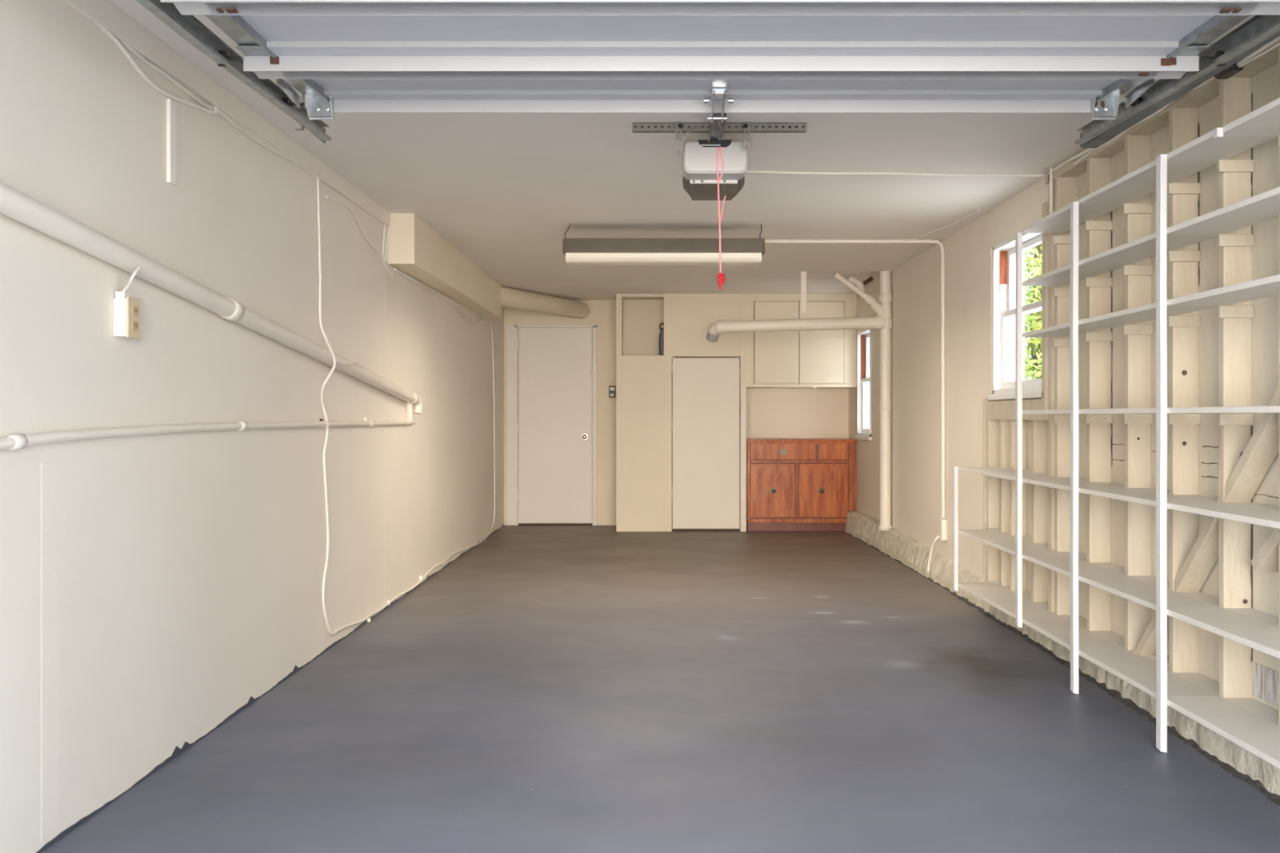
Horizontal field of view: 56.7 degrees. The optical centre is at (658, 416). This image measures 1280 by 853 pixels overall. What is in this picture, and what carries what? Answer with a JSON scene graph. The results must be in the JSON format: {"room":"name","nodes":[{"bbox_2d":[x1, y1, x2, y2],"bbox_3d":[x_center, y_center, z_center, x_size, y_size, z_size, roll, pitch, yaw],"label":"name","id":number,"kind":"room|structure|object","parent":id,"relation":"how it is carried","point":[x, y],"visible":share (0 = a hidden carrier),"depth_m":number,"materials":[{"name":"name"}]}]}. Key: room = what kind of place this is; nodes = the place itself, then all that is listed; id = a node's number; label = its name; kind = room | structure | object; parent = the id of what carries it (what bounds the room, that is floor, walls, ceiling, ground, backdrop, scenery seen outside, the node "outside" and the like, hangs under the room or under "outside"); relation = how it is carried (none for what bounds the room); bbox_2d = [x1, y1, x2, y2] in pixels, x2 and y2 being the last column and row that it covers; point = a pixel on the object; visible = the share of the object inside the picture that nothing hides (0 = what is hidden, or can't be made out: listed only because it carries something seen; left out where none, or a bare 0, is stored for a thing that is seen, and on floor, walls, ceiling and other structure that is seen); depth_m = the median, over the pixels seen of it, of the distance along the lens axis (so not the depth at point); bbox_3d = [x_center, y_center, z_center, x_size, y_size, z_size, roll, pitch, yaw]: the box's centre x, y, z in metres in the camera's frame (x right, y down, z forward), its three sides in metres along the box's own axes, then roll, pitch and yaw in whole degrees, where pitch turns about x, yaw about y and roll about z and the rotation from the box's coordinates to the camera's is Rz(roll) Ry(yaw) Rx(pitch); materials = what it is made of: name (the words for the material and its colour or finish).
{"room":"garage","nodes":[
{"label":"garage","id":0,"kind":"room"},
{"bbox_2d":[0,0,504,852],"bbox_3d":[-1.650,-0.025,6.670,0.121,2.330,11.240,0,0,0],"label":"wall","id":1,"kind":"structure","parent":0,"point":[153,586],"depth_m":3.94,"materials":[{"name":"beige paint"}]},
{"bbox_2d":[113,291,141,339],"bbox_3d":[-1.565,-0.297,3.491,0.050,0.135,0.086,0,0,0],"label":"outlet box","id":2,"kind":"object","parent":1,"relation":"attached to","point":[126,308],"visible":1,"depth_m":3.45,"materials":[{"name":"white plastic"}]},
{"bbox_2d":[120,266,140,291],"bbox_3d":[-1.532,-0.398,3.451,0.041,0.080,0.088,0,0,-44],"label":"power cord","id":3,"kind":"object","parent":2,"relation":"attached to","point":[138,268],"visible":1,"depth_m":3.44,"materials":[{"name":"white plastic"}]},
{"bbox_2d":[132,305,137,315],"bbox_3d":[-1.542,-0.310,3.490,0.003,0.028,0.036,0,0,0],"label":"socket","id":4,"kind":"object","parent":2,"relation":"attached to","point":[135,308],"depth_m":3.49,"materials":[{"name":"beige plastic"}]},
{"bbox_2d":[132,320,137,330],"bbox_3d":[-1.542,-0.266,3.490,0.003,0.028,0.036,0,0,0],"label":"socket","id":5,"kind":"object","parent":2,"relation":"attached to","point":[135,323],"depth_m":3.49,"materials":[{"name":"beige plastic"}]},
{"bbox_2d":[166,97,176,185],"bbox_3d":[-1.583,-0.890,3.849,0.014,0.272,0.052,0,0,0],"label":"cleat","id":6,"kind":"object","parent":1,"relation":"attached to","point":[171,104],"visible":1,"depth_m":3.83,"materials":[{"name":"white"}]},
{"bbox_2d":[118,39,288,156],"bbox_3d":[-1.583,-1.113,5.012,0.012,0.068,3.467,0,0,0],"label":"cable","id":7,"kind":"object","parent":1,"relation":"attached to","point":[133,51],"visible":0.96,"depth_m":3.92,"materials":[{"name":"white plastic"}]},
{"bbox_2d":[90,19,323,182],"bbox_3d":[-1.582,-1.082,5.007,0.015,0.111,3.550,0,0,0],"label":"cable","id":8,"kind":"object","parent":1,"relation":"attached to","point":[108,33],"visible":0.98,"depth_m":3.88,"materials":[{"name":"white plastic"}]},
{"bbox_2d":[0,402,416,450],"bbox_3d":[-1.571,0.011,4.897,0.045,0.196,5.439,0,0,0],"label":"pipe","id":9,"kind":"object","parent":1,"relation":"attached to","point":[15,442],"visible":1,"depth_m":3.76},
{"bbox_2d":[0,181,422,414],"bbox_3d":[-1.554,-0.350,4.435,0.078,0.674,6.436,0,0,0],"label":"pipe","id":10,"kind":"object","parent":1,"relation":"attached to","point":[15,204],"visible":0.88,"depth_m":3.67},
{"bbox_2d":[211,106,217,114],"bbox_3d":[-1.581,-1.088,4.217,0.018,0.026,0.016,0,0,0],"label":"clip","id":11,"kind":"object","parent":1,"relation":"attached to","point":[215,107],"visible":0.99,"depth_m":4.21,"materials":[{"name":"white plastic"}]},
{"bbox_2d":[61,0,390,227],"bbox_3d":[-1.581,-1.147,4.045,0.018,0.085,5.790,0,0,0],"label":"trim","id":12,"kind":"structure","parent":1,"relation":"attached to","point":[122,25],"depth_m":4.15,"materials":[{"name":"beige paint"}]},
{"bbox_2d":[35,524,504,852],"bbox_3d":[-1.588,1.103,7.285,0.004,0.033,9.770,0,0,0],"label":"baseboard","id":13,"kind":"structure","parent":1,"relation":"attached to","point":[177,751],"depth_m":4.01,"materials":[{"name":"grey paint"}]},
{"bbox_2d":[324,195,392,276],"bbox_3d":[-1.582,-0.950,6.329,0.013,0.247,1.386,0,0,0],"label":"cable","id":14,"kind":"object","parent":1,"relation":"attached to","point":[326,196],"visible":1,"depth_m":6.30,"materials":[{"name":"white plastic"}]},
{"bbox_2d":[382,224,386,266],"bbox_3d":[-1.582,-1.024,6.857,0.013,0.315,0.131,0,0,0],"label":"cable","id":15,"kind":"object","parent":1,"relation":"attached to","point":[384,225],"visible":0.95,"depth_m":6.80,"materials":[{"name":"white plastic"}]},
{"bbox_2d":[315,177,456,635],"bbox_3d":[-1.544,-0.004,7.349,0.086,2.224,3.746,0,0,0],"label":"cable","id":16,"kind":"object","parent":1,"relation":"attached to","point":[327,378],"visible":1,"depth_m":5.59,"materials":[{"name":"white plastic"}]},
{"bbox_2d":[384,226,389,261],"bbox_3d":[-1.580,-1.036,6.900,0.010,0.276,0.110,0,0,0],"label":"cable","id":17,"kind":"object","parent":1,"relation":"attached to","point":[388,230],"visible":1,"depth_m":6.88,"materials":[{"name":"white plastic"}]},
{"bbox_2d":[387,213,502,318],"bbox_3d":[-1.511,-1.042,8.870,0.158,0.297,3.860,0,0,0],"label":"beam","id":18,"kind":"structure","parent":1,"relation":"attached to","point":[415,248],"depth_m":7.82,"materials":[{"name":"beige paint"}]},
{"bbox_2d":[394,268,495,552],"bbox_3d":[-1.581,0.105,9.254,0.013,2.040,4.309,0,0,0],"label":"cable","id":19,"kind":"object","parent":1,"relation":"attached to","point":[395,269],"visible":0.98,"depth_m":11.21,"materials":[{"name":"white plastic"}]},
{"bbox_2d":[407,275,482,319],"bbox_3d":[-1.578,-0.866,9.066,0.010,0.105,3.291,0,0,0],"label":"cable","id":20,"kind":"object","parent":1,"relation":"attached to","point":[458,306],"visible":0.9,"depth_m":8.66,"materials":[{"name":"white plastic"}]},
{"bbox_2d":[504,300,672,525],"bbox_3d":[0.255,-0.025,12.230,3.690,2.330,0.120,0,0,0],"label":"wall","id":21,"kind":"structure","parent":0,"point":[602,313],"depth_m":12.17,"materials":[{"name":"beige paint"}]},
{"bbox_2d":[506,324,596,525],"bbox_3d":[-1.098,0.090,12.153,0.922,2.060,0.034,0,0,0],"label":"trim","id":22,"kind":"structure","parent":21,"relation":"attached to","point":[512,330],"depth_m":12.15,"materials":[{"name":"white paint"}]},
{"bbox_2d":[517,328,591,523],"bbox_3d":[-1.067,0.097,12.127,0.763,2.002,0.106,0,0,0],"label":"door","id":23,"kind":"structure","parent":21,"relation":"in","point":[554,425],"depth_m":12.15,"materials":[{"name":"white paint"}]},
{"bbox_2d":[518,523,592,525],"bbox_3d":[-1.063,1.110,12.164,0.762,0.020,0.012,0,0,0],"label":"trim","id":24,"kind":"structure","parent":21,"relation":"attached to","point":[519,524],"depth_m":12.16,"materials":[{"name":"brown wood"}]},
{"bbox_2d":[608,386,615,397],"bbox_3d":[-0.479,-0.252,12.159,0.068,0.120,0.022,0,0,0],"label":"wall switch","id":25,"kind":"object","parent":21,"relation":"attached to","point":[611,388],"visible":1,"depth_m":12.15,"materials":[{"name":"black plastic"}]},
{"bbox_2d":[746,388,848,438],"bbox_3d":[1.382,0.418,12.010,1.077,1.404,0.020,0,0,0],"label":"backsplash","id":26,"kind":"structure","parent":21,"relation":"attached to","point":[771,413],"depth_m":12.00,"materials":[{"name":"beige paint"}]},
{"bbox_2d":[746,293,857,388],"bbox_3d":[1.382,-0.731,11.822,1.077,0.918,0.696,0,0,0],"label":"upper cabinet","id":27,"kind":"object","parent":21,"relation":"attached to","point":[822,358],"visible":0.94,"depth_m":11.48,"materials":[{"name":"beige paint"}]},
{"bbox_2d":[40,525,1279,852],"bbox_3d":[0.195,1.180,6.520,3.610,0.120,11.340,0,0,0],"label":"floor","id":28,"kind":"structure","parent":0,"point":[548,689],"depth_m":4.20,"materials":[{"name":"grey paint"}]},
{"bbox_2d":[616,293,746,531],"bbox_3d":[0.217,-0.035,11.829,1.261,2.310,0.682,0,0,0],"label":"closet","id":29,"kind":"object","parent":28,"relation":"on","point":[708,424],"visible":1,"depth_m":11.50,"materials":[{"name":"beige paint"}]},
{"bbox_2d":[658,322,663,355],"bbox_3d":[0.061,-0.756,11.700,0.120,0.332,0.200,0,0,0],"label":"bag","id":30,"kind":"object","parent":29,"relation":"in","point":[661,334],"visible":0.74,"depth_m":11.60,"materials":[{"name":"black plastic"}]},
{"bbox_2d":[746,438,856,531],"bbox_3d":[1.387,0.673,11.720,1.065,0.894,0.550,0,0,0],"label":"base cabinet","id":31,"kind":"object","parent":28,"relation":"on","point":[793,484],"visible":0.94,"depth_m":11.48,"materials":[{"name":"brown wood"}]},
{"bbox_2d":[952,97,1279,768],"bbox_3d":[1.826,0.123,4.200,0.317,1.994,5.200,0,0,0],"label":"shelving","id":32,"kind":"object","parent":28,"relation":"on","point":[1251,724],"visible":0.99,"depth_m":4.19,"materials":[{"name":"white paint"}]},
{"bbox_2d":[108,0,1256,300],"bbox_3d":[0.215,-1.250,6.670,3.810,0.120,11.240,0,0,0],"label":"ceiling","id":33,"kind":"structure","parent":0,"point":[505,190],"depth_m":5.91,"materials":[{"name":"paint"}]},
{"bbox_2d":[136,0,331,143],"bbox_3d":[-1.181,-0.035,2.689,0.066,2.310,3.001,0,0,0],"label":"door track","id":34,"kind":"object","parent":33,"relation":"attached to","point":[188,27],"visible":0.98,"depth_m":3.19,"materials":[{"name":"metal"}]},
{"bbox_2d":[500,286,589,318],"bbox_3d":[-1.138,-1.092,11.434,0.176,0.192,1.604,0,0,27],"label":"air duct","id":35,"kind":"object","parent":33,"relation":"attached to","point":[509,297],"visible":0.84,"depth_m":11.33,"materials":[{"name":"beige metal"}]},
{"bbox_2d":[562,224,764,265],"bbox_3d":[0.030,-1.072,7.422,1.248,0.241,0.260,0,0,0],"label":"fluorescent light","id":36,"kind":"object","parent":33,"relation":"hanging from","point":[576,251],"visible":1,"depth_m":7.31,"materials":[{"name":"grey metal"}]},
{"bbox_2d":[564,252,762,265],"bbox_3d":[0.029,-0.982,7.422,1.215,0.061,0.222,0,0,0],"label":"diffuser","id":37,"kind":"object","parent":36,"relation":"attached to","point":[571,258],"depth_m":7.32,"materials":[{"name":"beige plastic"}]},
{"bbox_2d":[631,113,806,199],"bbox_3d":[0.245,-1.063,3.301,0.707,0.253,4.002,0,0,0],"label":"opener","id":38,"kind":"object","parent":33,"relation":"attached to","point":[700,180],"visible":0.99,"depth_m":4.86,"materials":[{"name":"grey plastic"}]},
{"bbox_2d":[682,176,744,199],"bbox_3d":[0.232,-0.984,5.135,0.262,0.067,0.250,0,0,0],"label":"light","id":39,"kind":"object","parent":38,"relation":"attached to","point":[697,188],"depth_m":5.02,"materials":[{"name":"grey plastic"}]},
{"bbox_2d":[697,139,732,146],"bbox_3d":[0.230,-1.118,4.862,0.141,0.030,0.016,0,0,0],"label":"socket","id":40,"kind":"object","parent":38,"relation":"attached to","point":[701,143],"depth_m":4.85,"materials":[{"name":"plastic"}]},
{"bbox_2d":[715,146,726,289],"bbox_3d":[0.234,-0.746,4.458,0.038,0.538,0.037,0,0,0],"label":"pull cord","id":41,"kind":"object","parent":38,"relation":"hanging from","point":[720,276],"visible":1,"depth_m":4.46,"materials":[{"name":"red fabric"}]},
{"bbox_2d":[706,271,883,342],"bbox_3d":[1.114,-0.901,9.787,1.436,0.578,0.188,0,0,0],"label":"drain pipe","id":42,"kind":"object","parent":33,"relation":"hanging from","point":[720,326],"visible":1,"depth_m":9.71,"materials":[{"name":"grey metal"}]},
{"bbox_2d":[848,275,873,297],"bbox_3d":[1.701,-1.097,10.000,0.217,0.180,0.056,0,0,0],"label":"pipe","id":43,"kind":"object","parent":33,"relation":"in","point":[858,282],"visible":0.78,"depth_m":9.98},
{"bbox_2d":[745,158,1071,177],"bbox_3d":[1.161,-1.178,5.622,1.515,0.026,0.444,0,0,0],"label":"cable","id":44,"kind":"object","parent":33,"relation":"attached to","point":[1068,160],"visible":0.91,"depth_m":5.77,"materials":[{"name":"white plastic"}]},
{"bbox_2d":[917,208,979,239],"bbox_3d":[1.788,-1.184,7.359,0.040,0.012,1.112,0,0,-7],"label":"cable","id":45,"kind":"object","parent":33,"relation":"attached to","point":[978,210],"visible":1,"depth_m":7.32,"materials":[{"name":"white plastic"}]},
{"bbox_2d":[1075,14,1279,147],"bbox_3d":[1.524,-0.035,2.720,0.090,2.310,3.061,0,0,0],"label":"door track","id":46,"kind":"object","parent":33,"relation":"hanging from","point":[1259,30],"visible":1,"depth_m":3.38,"materials":[{"name":"metal"}]},
{"bbox_2d":[160,0,1279,123],"bbox_3d":[0.168,-0.973,2.682,2.697,0.096,2.157,0,0,0],"label":"garage door","id":47,"kind":"structure","parent":46,"relation":"attached to","point":[345,56],"depth_m":3.16,"materials":[{"name":"metal"}]},
{"bbox_2d":[848,40,1279,725],"bbox_3d":[1.960,-0.035,6.660,0.180,2.310,11.020,0,0,0],"label":"wall","id":48,"kind":"structure","parent":0,"point":[1220,362],"depth_m":5.13,"materials":[{"name":"beige paint"}]},
{"bbox_2d":[764,239,946,540],"bbox_3d":[1.310,-0.180,7.946,1.220,2.021,0.093,0,0,0],"label":"conduit","id":49,"kind":"object","parent":48,"relation":"attached to","point":[942,522],"visible":0.87,"depth_m":7.94,"materials":[{"name":"beige metal"}]},
{"bbox_2d":[854,328,871,440],"bbox_3d":[1.975,-0.296,11.070,0.170,1.028,0.760,0,0,0],"label":"window","id":50,"kind":"structure","parent":48,"relation":"in","point":[864,336],"depth_m":11.38,"materials":[{"name":"white paint"}]},
{"bbox_2d":[878,271,892,530],"bbox_3d":[1.862,-0.126,9.750,0.112,2.128,0.112,0,0,0],"label":"stack","id":51,"kind":"object","parent":48,"relation":"attached to","point":[885,297],"visible":0.95,"depth_m":9.71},
{"bbox_2d":[833,272,886,317],"bbox_3d":[1.646,-0.990,9.671,0.459,0.360,0.081,0,0,-16],"label":"pipe","id":52,"kind":"object","parent":51,"relation":"attached to","point":[875,305],"visible":1,"depth_m":9.66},
{"bbox_2d":[927,535,938,570],"bbox_3d":[1.863,0.932,8.059,0.031,0.257,0.145,0,0,-19],"label":"cable","id":53,"kind":"object","parent":48,"relation":"attached to","point":[937,537],"visible":1,"depth_m":8.09,"materials":[{"name":"white plastic"}]},
{"bbox_2d":[983,399,990,574],"bbox_3d":[1.903,0.410,6.875,0.035,1.020,0.030,0,0,0],"label":"trim","id":54,"kind":"structure","parent":48,"relation":"attached to","point":[984,400],"depth_m":6.86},
{"bbox_2d":[987,201,1048,399],"bbox_3d":[1.975,-0.515,6.303,0.170,1.070,1.015,0,0,0],"label":"window","id":55,"kind":"structure","parent":48,"relation":"in","point":[1003,253],"depth_m":6.71,"materials":[{"name":"white paint"}]},
{"bbox_2d":[1049,168,1053,213],"bbox_3d":[1.880,-1.034,5.680,0.016,0.309,0.015,0,0,0],"label":"conduit","id":56,"kind":"object","parent":48,"relation":"attached to","point":[1051,169],"visible":0.75,"depth_m":5.67,"materials":[{"name":"beige metal"}]},
{"bbox_2d":[844,510,1279,805],"bbox_3d":[1.862,1.023,6.310,0.255,0.234,10.300,0,0,0],"label":"ledge","id":57,"kind":"object","parent":48,"relation":"attached to","point":[1243,765],"depth_m":5.12,"materials":[{"name":"paint"}]},
{"bbox_2d":[1070,75,1214,160],"bbox_3d":[1.869,-1.156,4.674,0.027,0.047,1.452,0,0,0],"label":"cable","id":58,"kind":"object","parent":48,"relation":"attached to","point":[1087,149],"visible":0.16,"depth_m":5.24,"materials":[{"name":"white plastic"}]},
{"bbox_2d":[1072,77,1215,165],"bbox_3d":[1.881,-1.151,4.675,0.024,0.018,1.451,0,0,0],"label":"cable","id":59,"kind":"object","parent":48,"relation":"attached to","point":[1211,79],"visible":0.66,"depth_m":4.67,"materials":[{"name":"white plastic"}]},
{"bbox_2d":[1236,35,1279,65],"bbox_3d":[1.863,-1.151,2.610,0.022,0.042,2.420,0,0,0],"label":"cable","id":60,"kind":"object","parent":48,"relation":"attached to","point":[1275,40],"visible":0.95,"depth_m":3.69,"materials":[{"name":"white plastic"}]},
{"bbox_2d":[1213,59,1243,79],"bbox_3d":[1.860,-1.136,3.880,0.050,0.040,0.181,0,0,0],"label":"plug adapter","id":61,"kind":"object","parent":60,"relation":"attached to","point":[1230,71],"visible":0.54,"depth_m":3.85,"materials":[{"name":"black plastic"}]},
{"bbox_2d":[1222,62,1235,71],"bbox_3d":[1.841,-1.136,3.825,0.011,0.024,0.070,0,0,0],"label":"tap","id":62,"kind":"object","parent":61,"relation":"on","point":[1233,68],"depth_m":3.82,"materials":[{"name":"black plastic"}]},
{"bbox_2d":[1238,41,1279,67],"bbox_3d":[1.877,-1.128,2.660,0.021,0.015,2.320,0,0,0],"label":"cable","id":63,"kind":"object","parent":48,"relation":"attached to","point":[1277,44],"visible":1,"depth_m":3.70,"materials":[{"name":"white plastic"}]},
{"bbox_2d":[1253,662,1279,707],"bbox_3d":[1.984,0.875,3.788,0.010,0.110,0.315,0,0,0],"label":"air vent","id":64,"kind":"object","parent":48,"relation":"in","point":[1266,675],"depth_m":3.86,"materials":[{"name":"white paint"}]},
{"label":"outside","id":65,"kind":"structure","parent":0,"visible":0},
{"bbox_3d":[1.000,1.280,11.500,14.000,0.280,37.000,0,0,0],"label":"driveway","id":66,"kind":"object","parent":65,"visible":0},
{"bbox_2d":[1022,251,1024,380],"bbox_3d":[2.520,-0.170,9.430,0.760,2.620,0.060,0,0,0],"label":"gate","id":67,"kind":"object","parent":66,"relation":"on","point":[1023,252],"visible":0.02,"depth_m":9.40,"materials":[{"name":"white wood"}]},
{"bbox_2d":[1024,243,1041,379],"bbox_3d":[4.149,-1.503,10.616,2.923,5.297,3.910,0,0,0],"label":"tree","id":68,"kind":"object","parent":66,"relation":"on","point":[1033,368],"visible":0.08,"depth_m":10.38,"materials":[{"name":"green plant"}]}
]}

